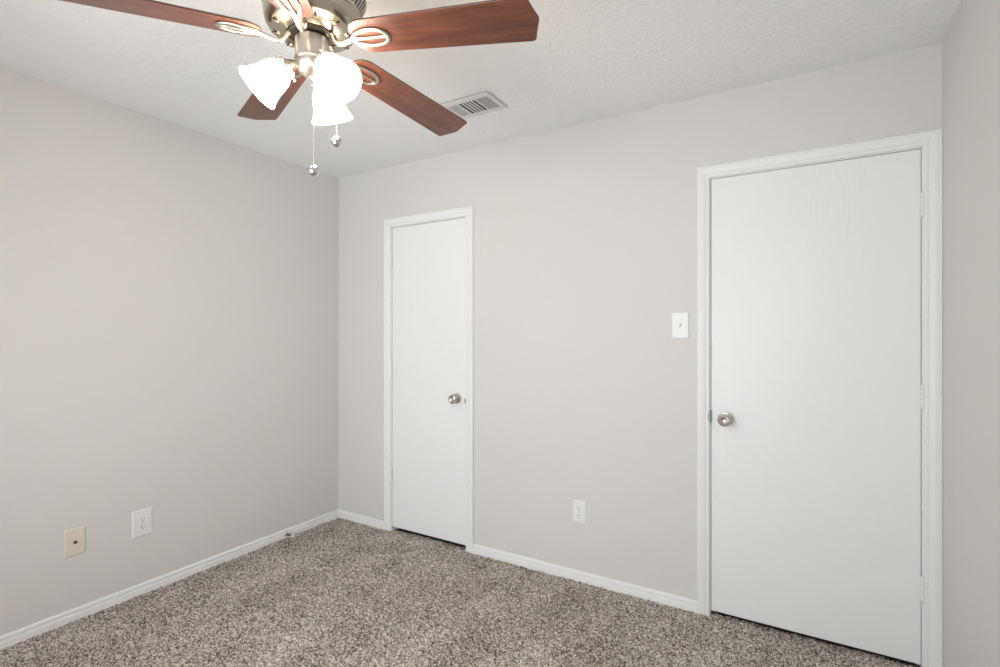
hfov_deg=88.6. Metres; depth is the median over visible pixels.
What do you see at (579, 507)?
wall outlet
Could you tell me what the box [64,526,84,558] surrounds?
cable jack
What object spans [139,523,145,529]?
receptacle
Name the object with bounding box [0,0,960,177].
ceiling
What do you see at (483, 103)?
ceiling vent
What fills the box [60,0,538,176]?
ceiling fan
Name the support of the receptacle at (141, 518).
attached to the wall outlet at (141, 519)
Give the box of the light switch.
[672,312,688,338]
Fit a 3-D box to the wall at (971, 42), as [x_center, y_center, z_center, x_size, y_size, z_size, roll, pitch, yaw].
[0.913,0.100,0.543,0.120,2.540,3.258,0,0,31]
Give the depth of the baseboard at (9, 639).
2.61 m
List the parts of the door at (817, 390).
knob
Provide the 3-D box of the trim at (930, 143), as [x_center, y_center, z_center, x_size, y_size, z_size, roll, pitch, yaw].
[1.345,0.273,2.244,0.891,2.114,0.136,0,0,31]
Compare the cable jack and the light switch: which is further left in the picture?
the cable jack
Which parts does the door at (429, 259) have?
knob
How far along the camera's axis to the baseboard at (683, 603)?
2.69 m
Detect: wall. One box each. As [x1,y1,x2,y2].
[0,66,338,635]
[339,42,941,599]
[942,0,999,666]
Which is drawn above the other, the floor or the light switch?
the light switch
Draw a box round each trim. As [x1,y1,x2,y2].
[384,206,473,553]
[697,129,942,666]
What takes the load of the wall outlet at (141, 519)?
attached to the wall at (169, 292)
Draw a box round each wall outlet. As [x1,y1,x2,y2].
[132,507,151,537]
[573,499,585,523]
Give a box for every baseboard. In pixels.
[0,509,338,649]
[338,509,383,529]
[473,544,696,613]
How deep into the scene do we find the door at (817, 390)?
2.18 m
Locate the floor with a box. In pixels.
[0,518,919,666]
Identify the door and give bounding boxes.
[390,218,465,544]
[711,149,923,663]
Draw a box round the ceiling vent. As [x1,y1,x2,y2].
[441,92,507,118]
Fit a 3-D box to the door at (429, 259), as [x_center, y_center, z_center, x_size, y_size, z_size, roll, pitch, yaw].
[-0.475,0.293,3.268,0.609,2.000,0.098,0,0,31]
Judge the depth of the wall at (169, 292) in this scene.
2.62 m
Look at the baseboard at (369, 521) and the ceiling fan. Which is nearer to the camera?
the ceiling fan
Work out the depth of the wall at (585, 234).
2.70 m
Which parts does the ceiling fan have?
blade, lamp shade, blade, blade, pull chain, lamp shade, bulb, pull chain, lamp shade, blade, blade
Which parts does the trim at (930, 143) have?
strike plate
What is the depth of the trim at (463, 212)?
3.30 m

